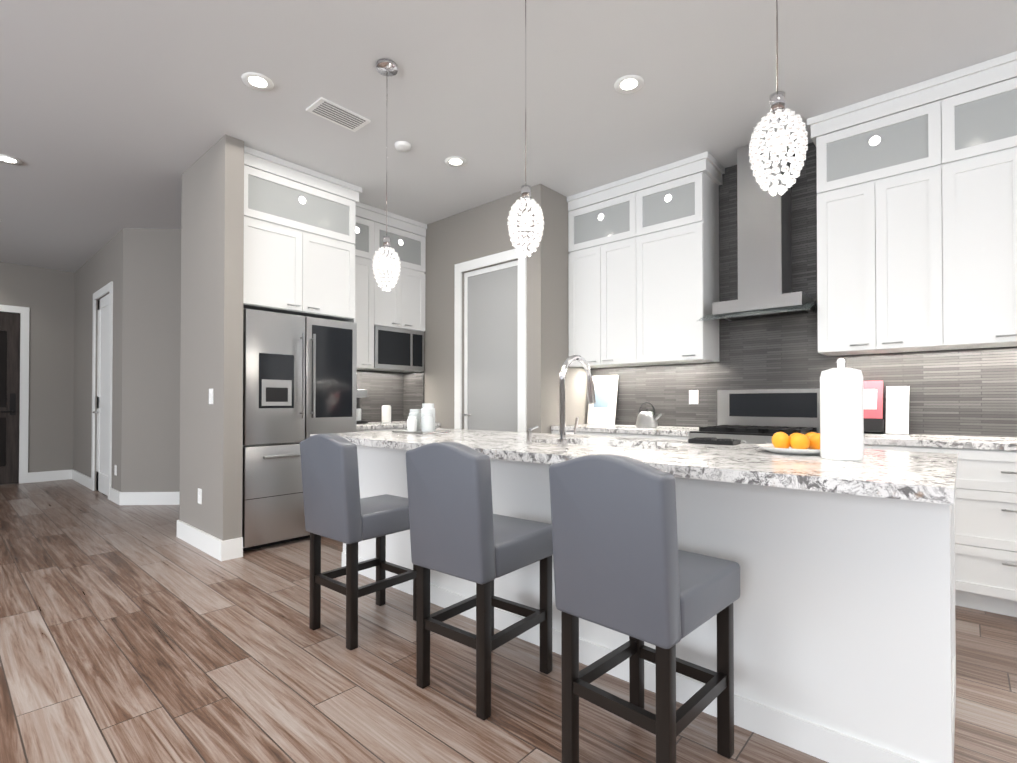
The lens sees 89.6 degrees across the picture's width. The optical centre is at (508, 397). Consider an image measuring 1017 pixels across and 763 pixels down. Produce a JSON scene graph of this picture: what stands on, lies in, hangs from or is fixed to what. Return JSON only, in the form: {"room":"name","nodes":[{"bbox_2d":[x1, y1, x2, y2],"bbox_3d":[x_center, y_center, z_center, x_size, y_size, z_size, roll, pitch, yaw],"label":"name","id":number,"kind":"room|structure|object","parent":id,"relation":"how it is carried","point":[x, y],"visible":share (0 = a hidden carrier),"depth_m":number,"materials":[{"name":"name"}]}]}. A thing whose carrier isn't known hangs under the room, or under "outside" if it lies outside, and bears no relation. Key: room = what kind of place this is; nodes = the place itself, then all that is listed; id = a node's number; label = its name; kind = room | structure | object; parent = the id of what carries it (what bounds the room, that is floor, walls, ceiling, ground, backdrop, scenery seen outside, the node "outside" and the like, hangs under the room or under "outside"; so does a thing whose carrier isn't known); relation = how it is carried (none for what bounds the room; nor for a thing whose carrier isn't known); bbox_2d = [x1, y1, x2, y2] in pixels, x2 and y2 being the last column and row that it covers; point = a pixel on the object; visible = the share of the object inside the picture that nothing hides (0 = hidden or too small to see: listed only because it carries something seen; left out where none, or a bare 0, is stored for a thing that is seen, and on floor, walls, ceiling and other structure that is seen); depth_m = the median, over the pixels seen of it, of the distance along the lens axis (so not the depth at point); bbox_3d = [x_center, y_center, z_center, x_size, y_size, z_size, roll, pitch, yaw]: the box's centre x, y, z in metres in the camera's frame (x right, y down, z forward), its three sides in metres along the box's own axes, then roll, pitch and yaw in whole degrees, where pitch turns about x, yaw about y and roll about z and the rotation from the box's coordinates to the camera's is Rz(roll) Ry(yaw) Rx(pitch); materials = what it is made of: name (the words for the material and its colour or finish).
{"room":"kitchen","nodes":[
{"label":"kitchen","id":0,"kind":"room"},
{"bbox_2d":[0,262,74,482],"bbox_3d":[-8.612,-0.348,5.212,0.150,3.050,6.690,-1,-1,42],"label":"wall","id":1,"kind":"structure","parent":0,"point":[46,296],"depth_m":7.35,"materials":[{"name":"grey paint"}]},
{"bbox_2d":[0,305,29,484],"bbox_3d":[-7.123,-0.037,6.762,0.130,2.460,1.150,-1,-1,42],"label":"door frame","id":2,"kind":"structure","parent":1,"relation":"attached to","point":[14,345],"depth_m":7.08,"materials":[{"name":"white wood"}]},
{"bbox_2d":[28,469,242,560],"bbox_3d":[-4.351,1.100,4.557,7.066,0.140,11.000,-1,-1,42],"label":"baseboard","id":3,"kind":"structure","parent":1,"relation":"attached to","point":[214,547],"depth_m":5.61,"materials":[{"name":"white wood"}]},
{"bbox_2d":[73,229,122,491],"bbox_3d":[-5.292,-0.333,6.648,2.900,3.050,0.130,-1,-1,42],"label":"wall","id":4,"kind":"structure","parent":0,"point":[100,268],"depth_m":6.72,"materials":[{"name":"grey paint"}]},
{"bbox_2d":[91,281,112,499],"bbox_3d":[-4.970,-0.077,6.293,1.030,2.530,0.109,-1,-1,42],"label":"door frame","id":5,"kind":"structure","parent":4,"relation":"attached to","point":[104,399],"depth_m":6.37,"materials":[{"name":"white wood"}]},
{"bbox_2d":[114,465,116,475],"bbox_3d":[-4.442,0.823,5.787,0.075,0.115,0.008,-1,-1,42],"label":"outlet","id":6,"kind":"object","parent":4,"relation":"attached to","point":[115,469],"visible":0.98,"depth_m":5.77,"materials":[{"name":"white plastic"}]},
{"bbox_2d":[121,228,180,491],"bbox_3d":[-3.832,-0.343,5.725,0.850,3.050,0.130,0,-1,-3],"label":"wall","id":7,"kind":"structure","parent":0,"point":[151,352],"depth_m":5.65,"materials":[{"name":"grey paint"}]},
{"bbox_2d":[179,134,243,540],"bbox_3d":[-2.353,-0.360,4.032,0.970,3.050,0.130,-1,-1,42],"label":"wall","id":8,"kind":"structure","parent":0,"point":[212,284],"depth_m":3.80,"materials":[{"name":"grey paint"}]},
{"bbox_2d":[198,488,201,503],"bbox_3d":[-2.388,0.764,3.958,0.075,0.115,0.008,-1,-1,42],"label":"outlet","id":9,"kind":"object","parent":8,"relation":"attached to","point":[199,496],"visible":0.98,"depth_m":3.95,"materials":[{"name":"white plastic"}]},
{"bbox_2d":[209,389,212,403],"bbox_3d":[-2.217,-0.007,3.812,0.075,0.115,0.011,-1,-1,42],"label":"light switch","id":10,"kind":"object","parent":8,"relation":"attached to","point":[210,396],"visible":0.96,"depth_m":3.80,"materials":[{"name":"white plastic"}]},
{"bbox_2d":[243,150,358,321],"bbox_3d":[-1.948,-1.266,4.426,0.700,1.140,0.976,-1,-1,42],"label":"upper cabinet","id":11,"kind":"object","parent":8,"relation":"attached to","point":[313,241],"depth_m":4.17,"materials":[{"name":"white wood"}]},
{"bbox_2d":[354,206,374,369],"bbox_3d":[-1.599,-1.057,5.049,0.390,1.545,0.380,-1,-1,42],"label":"upper cabinet","id":12,"kind":"object","parent":0,"relation":"attached to","point":[366,324],"depth_m":5.00,"materials":[{"name":"white wood"}]},
{"bbox_2d":[367,326,414,373],"bbox_3d":[-1.321,-0.531,5.358,0.388,0.489,0.461,-1,-1,42],"label":"microwave","id":13,"kind":"object","parent":0,"relation":"attached to","point":[394,349],"depth_m":5.26,"materials":[{"name":"silver"}]},
{"bbox_2d":[423,184,548,432],"bbox_3d":[-0.412,-0.348,5.189,1.970,3.050,0.120,-1,-1,42],"label":"wall","id":14,"kind":"structure","parent":0,"point":[480,231],"depth_m":5.08,"materials":[{"name":"grey paint"}]},
{"bbox_2d":[375,210,426,333],"bbox_3d":[-1.258,-1.268,5.434,0.390,1.115,0.646,-1,-1,42],"label":"upper cabinet","id":15,"kind":"object","parent":14,"relation":"attached to","point":[402,307],"depth_m":5.33,"materials":[{"name":"white wood"}]},
{"bbox_2d":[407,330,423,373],"bbox_3d":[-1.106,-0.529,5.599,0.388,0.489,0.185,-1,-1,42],"label":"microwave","id":16,"kind":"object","parent":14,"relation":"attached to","point":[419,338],"depth_m":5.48,"materials":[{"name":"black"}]},
{"bbox_2d":[454,248,526,431],"bbox_3d":[-0.173,-0.091,4.921,0.940,2.530,0.098,-1,-1,42],"label":"door frame","id":17,"kind":"structure","parent":14,"relation":"attached to","point":[495,348],"depth_m":4.93,"materials":[{"name":"white wood"}]},
{"bbox_2d":[0,479,1016,762],"bbox_3d":[-1.089,1.200,1.653,16.400,0.120,11.400,-1,-1,42],"label":"floor","id":18,"kind":"structure","parent":0,"point":[136,633],"depth_m":2.13,"materials":[{"name":"brown wood"}]},
{"bbox_2d":[242,308,356,550],"bbox_3d":[-1.897,0.251,4.370,0.808,1.835,0.940,-1,-1,42],"label":"fridge","id":19,"kind":"object","parent":18,"relation":"on","point":[299,378],"visible":0.62,"depth_m":4.02,"materials":[{"name":"silver metal"}]},
{"bbox_2d":[300,433,416,649],"bbox_3d":[-0.718,0.662,2.599,0.397,0.976,0.545,-1,-1,42],"label":"stool","id":20,"kind":"object","parent":18,"relation":"on","point":[337,508],"visible":0.94,"depth_m":2.42,"materials":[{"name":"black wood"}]},
{"bbox_2d":[356,426,439,431],"bbox_3d":[-1.295,0.739,5.192,0.630,0.875,1.026,-1,-1,42],"label":"base cabinet","id":21,"kind":"object","parent":18,"relation":"on","point":[369,428],"depth_m":4.85,"materials":[{"name":"white"}]},
{"bbox_2d":[356,422,439,429],"bbox_3d":[-1.291,0.282,5.193,0.640,0.040,1.026,-1,-1,42],"label":"countertop","id":22,"kind":"structure","parent":21,"relation":"on","point":[358,426],"depth_m":4.92,"materials":[{"name":"white stone"}]},
{"bbox_2d":[356,389,367,423],"bbox_3d":[-1.549,0.090,5.126,0.230,0.339,0.180,-1,-1,42],"label":"coffee maker","id":23,"kind":"object","parent":22,"relation":"on","point":[361,393],"visible":0.33,"depth_m":5.08,"materials":[{"name":"white"}]},
{"bbox_2d":[382,405,390,422],"bbox_3d":[-1.284,0.173,5.385,0.100,0.180,0.100,-1,-1,42],"label":"jar","id":24,"kind":"object","parent":22,"relation":"on","point":[386,413],"visible":0.94,"depth_m":5.34,"materials":[{"name":"white ceramic"}]},
{"bbox_2d":[406,441,552,719],"bbox_3d":[-0.095,0.657,2.087,0.380,0.976,0.536,0,-1,39],"label":"stool","id":25,"kind":"object","parent":18,"relation":"on","point":[459,529],"visible":1,"depth_m":1.91,"materials":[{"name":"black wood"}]},
{"bbox_2d":[551,427,626,436],"bbox_3d":[0.877,0.733,4.571,0.756,0.875,0.630,-1,-1,42],"label":"base cabinet","id":26,"kind":"object","parent":18,"relation":"on","point":[555,429],"depth_m":4.26,"materials":[{"name":"white"}]},
{"bbox_2d":[549,453,739,762],"bbox_3d":[0.439,0.652,1.612,0.380,0.976,0.536,-1,-1,45],"label":"stool","id":27,"kind":"object","parent":18,"relation":"on","point":[623,564],"visible":1,"depth_m":1.45,"materials":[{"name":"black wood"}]},
{"bbox_2d":[342,447,955,762],"bbox_3d":[0.339,0.715,2.803,3.166,0.875,0.915,-1,-1,42],"label":"kitchen island","id":28,"kind":"object","parent":18,"relation":"on","point":[844,627],"depth_m":1.65,"materials":[{"name":"white"}]},
{"bbox_2d":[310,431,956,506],"bbox_3d":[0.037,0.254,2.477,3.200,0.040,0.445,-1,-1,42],"label":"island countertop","id":29,"kind":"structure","parent":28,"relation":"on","point":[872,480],"depth_m":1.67,"materials":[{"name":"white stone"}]},
{"bbox_2d":[526,426,537,442],"bbox_3d":[0.123,0.189,2.604,0.026,0.091,0.085,-1,-1,42],"label":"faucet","id":30,"kind":"object","parent":29,"relation":"on","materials":[{"name":"silver metal"}]},
{"bbox_2d":[402,428,957,470],"bbox_3d":[0.408,0.258,2.893,3.200,0.040,0.670,-1,-1,42],"label":"island countertop","id":31,"kind":"structure","parent":28,"relation":"on","point":[899,458],"depth_m":2.33,"materials":[{"name":"white stone"}]},
{"bbox_2d":[392,403,449,433],"bbox_3d":[-0.613,0.143,3.582,0.340,0.202,0.240,-1,-1,42],"label":"canisters","id":32,"kind":"object","parent":31,"relation":"on","point":[421,420],"visible":1,"depth_m":3.53,"materials":[{"name":"white ceramic"}]},
{"bbox_2d":[586,443,653,450],"bbox_3d":[0.500,0.380,2.656,0.770,0.232,0.460,-1,-1,42],"label":"sink","id":33,"kind":"object","parent":31,"relation":"in","point":[587,444],"depth_m":2.86,"materials":[{"name":"white stone"}]},
{"bbox_2d":[688,437,740,444],"bbox_3d":[1.045,0.220,2.601,0.220,0.029,0.120,-1,-1,42],"label":"soap tray","id":34,"kind":"object","parent":31,"relation":"on","point":[712,440],"visible":1,"depth_m":2.56,"materials":[{"name":"black"}]},
{"bbox_2d":[757,432,819,454],"bbox_3d":[1.200,0.188,2.129,0.304,0.083,0.304,-1,-1,42],"label":"plate","id":35,"kind":"object","parent":31,"relation":"on","point":[797,443],"visible":0.92,"depth_m":2.07,"materials":[{"name":"white ceramic"}]},
{"bbox_2d":[820,358,863,460],"bbox_3d":[1.234,0.040,1.899,0.136,0.373,0.136,-1,-1,42],"label":"canister","id":36,"kind":"object","parent":31,"relation":"on","point":[841,415],"visible":1,"depth_m":1.84,"materials":[{"name":"white ceramic"}]},
{"bbox_2d":[627,431,688,439],"bbox_3d":[1.304,0.729,4.191,0.624,0.875,0.630,-1,-1,42],"label":"base cabinet","id":37,"kind":"object","parent":18,"relation":"on","point":[631,434],"depth_m":3.95,"materials":[{"name":"white"}]},
{"bbox_2d":[565,423,698,434],"bbox_3d":[1.063,0.274,4.404,1.261,0.040,0.640,-1,-1,42],"label":"countertop","id":38,"kind":"structure","parent":37,"relation":"on","point":[618,426],"depth_m":4.22,"materials":[{"name":"white stone"}]},
{"bbox_2d":[587,375,618,424],"bbox_3d":[0.898,0.025,4.890,0.300,0.466,0.085,-1,-1,42],"label":"board","id":39,"kind":"object","parent":38,"relation":"on","point":[602,410],"visible":0.82,"depth_m":4.87,"materials":[{"name":"white paper"}]},
{"bbox_2d":[636,402,661,426],"bbox_3d":[1.193,0.144,4.344,0.225,0.215,0.180,-1,-1,42],"label":"kettle","id":40,"kind":"object","parent":38,"relation":"on","point":[646,418],"visible":1,"depth_m":4.30,"materials":[{"name":"silver metal"}]},
{"bbox_2d":[689,388,819,443],"bbox_3d":[1.786,0.539,3.686,0.752,1.205,0.718,-1,-1,42],"label":"range","id":41,"kind":"object","parent":18,"relation":"on","point":[760,416],"visible":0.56,"depth_m":3.81,"materials":[{"name":"silver metal"}]},
{"bbox_2d":[864,443,946,452],"bbox_3d":[2.353,0.719,3.257,0.645,0.875,0.630,-1,-1,42],"label":"base cabinet","id":42,"kind":"object","parent":18,"relation":"on","point":[911,447],"depth_m":2.91,"materials":[{"name":"white"}]},
{"bbox_2d":[947,447,1016,616],"bbox_3d":[2.825,0.715,2.837,0.739,0.875,0.630,-1,-1,42],"label":"base cabinet","id":43,"kind":"object","parent":18,"relation":"on","point":[985,501],"depth_m":2.70,"materials":[{"name":"white wood"}]},
{"bbox_2d":[864,431,1016,446],"bbox_3d":[2.887,0.257,2.779,2.085,0.040,0.640,-1,-1,42],"label":"countertop","id":44,"kind":"structure","parent":43,"relation":"on","point":[939,440],"depth_m":2.93,"materials":[{"name":"white stone"}]},
{"bbox_2d":[863,381,908,434],"bbox_3d":[2.483,0.064,3.444,0.330,0.357,0.145,-1,-1,42],"label":"cookbook stand","id":45,"kind":"object","parent":44,"relation":"on","point":[897,409],"visible":0.65,"depth_m":3.41,"materials":[{"name":"red"}]},
{"bbox_2d":[0,0,1016,271],"bbox_3d":[-1.089,-1.969,1.685,16.400,0.120,11.400,-1,-1,42],"label":"ceiling","id":46,"kind":"structure","parent":0,"point":[116,116],"depth_m":3.12,"materials":[{"name":"grey paint"}]},
{"bbox_2d":[0,154,22,164],"bbox_3d":[-3.961,-1.880,4.053,0.176,0.009,0.176,-1,-1,42],"label":"recessed light","id":47,"kind":"object","parent":46,"relation":"in","point":[7,159],"visible":0.98,"depth_m":4.06,"materials":[{"name":"white"}]},
{"bbox_2d":[241,72,273,91],"bbox_3d":[-1.503,-1.890,3.070,0.176,0.009,0.176,-1,-1,42],"label":"recessed light","id":48,"kind":"object","parent":46,"relation":"in","point":[257,81],"visible":0.98,"depth_m":3.06,"materials":[{"name":"white"}]},
{"bbox_2d":[306,97,370,131],"bbox_3d":[-1.134,-1.884,3.424,0.200,0.013,0.360,-1,-1,42],"label":"ceiling vent","id":49,"kind":"object","parent":46,"relation":"in","point":[328,110],"visible":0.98,"depth_m":3.40,"materials":[{"name":"white metal"}]},
{"bbox_2d":[372,59,400,290],"bbox_3d":[-0.694,-1.251,2.919,0.161,1.289,0.161,-1,-1,42],"label":"pendant light","id":50,"kind":"object","parent":46,"relation":"hanging from","point":[386,67],"visible":0.98,"depth_m":2.90,"materials":[{"name":"white glass"}]},
{"bbox_2d":[395,141,410,151],"bbox_3d":[-0.789,-1.872,3.827,0.120,0.029,0.120,-1,-1,42],"label":"smoke detector","id":51,"kind":"object","parent":46,"relation":"attached to","point":[402,146],"visible":1,"depth_m":3.80,"materials":[{"name":"white plastic"}]},
{"bbox_2d":[445,156,466,166],"bbox_3d":[-0.422,-1.879,4.089,0.176,0.009,0.176,-1,-1,42],"label":"recessed light","id":52,"kind":"object","parent":46,"relation":"in","point":[454,161],"visible":0.98,"depth_m":4.08,"materials":[{"name":"white"}]},
{"bbox_2d":[507,0,543,256],"bbox_3d":[0.076,-1.258,2.234,0.161,1.289,0.161,-1,-1,42],"label":"pendant light","id":53,"kind":"object","parent":46,"relation":"hanging from","point":[526,201],"visible":1,"depth_m":2.21,"materials":[{"name":"white glass"}]},
{"bbox_2d":[614,75,643,93],"bbox_3d":[0.727,-1.889,3.093,0.176,0.009,0.176,-1,-1,42],"label":"recessed light","id":54,"kind":"object","parent":46,"relation":"in","point":[627,84],"visible":1,"depth_m":3.09,"materials":[{"name":"white"}]},
{"bbox_2d":[749,0,807,196],"bbox_3d":[0.823,-1.265,1.569,0.161,1.289,0.161,-1,-1,42],"label":"pendant light","id":55,"kind":"object","parent":46,"relation":"hanging from","point":[778,115],"visible":1,"depth_m":1.54,"materials":[{"name":"white glass"}]},
{"bbox_2d":[549,188,587,433],"bbox_3d":[0.538,-0.352,4.866,0.120,3.050,0.660,-1,-1,42],"label":"wall","id":56,"kind":"structure","parent":0,"point":[576,400],"depth_m":4.71,"materials":[{"name":"grey paint"}]},
{"bbox_2d":[567,175,650,370],"bbox_3d":[0.965,-1.061,4.688,0.756,1.545,0.366,-1,-1,42],"label":"upper cabinet","id":57,"kind":"object","parent":56,"relation":"attached to","point":[605,227],"depth_m":4.53,"materials":[{"name":"white wood"}]},
{"bbox_2d":[643,159,722,366],"bbox_3d":[1.392,-1.065,4.308,0.624,1.545,0.366,-1,-1,42],"label":"upper cabinet","id":58,"kind":"object","parent":0,"relation":"attached to","point":[683,204],"depth_m":4.13,"materials":[{"name":"white wood"}]},
{"bbox_2d":[689,390,697,403],"bbox_3d":[1.576,-0.002,4.358,0.075,0.115,0.008,-1,-1,42],"label":"outlet","id":59,"kind":"object","parent":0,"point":[693,396],"visible":1,"depth_m":4.36,"materials":[{"name":"white plastic"}]},
{"bbox_2d":[815,75,958,358],"bbox_3d":[2.463,-1.075,3.354,0.705,1.545,0.366,-1,-1,42],"label":"upper cabinet","id":60,"kind":"object","parent":0,"relation":"attached to","point":[903,237],"depth_m":3.20,"materials":[{"name":"white wood"}]},
{"bbox_2d":[959,55,1016,350],"bbox_3d":[2.950,-1.079,2.920,0.840,1.545,0.366,-1,-1,42],"label":"upper cabinet","id":61,"kind":"object","parent":0,"relation":"attached to","point":[988,95],"depth_m":2.90,"materials":[{"name":"white wood"}]},
{"bbox_3d":[4.177,-0.380,2.148,9.170,3.050,0.120,-1,-1,42],"label":"wall","id":62,"kind":"structure","parent":0,"visible":0},
{"bbox_2d":[697,139,816,320],"bbox_3d":[1.853,-1.226,3.779,0.744,1.317,0.520,-1,-1,42],"label":"range hood","id":63,"kind":"object","parent":62,"relation":"attached to","point":[764,251],"visible":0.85,"depth_m":3.76,"materials":[{"name":"silver metal"}]}
]}

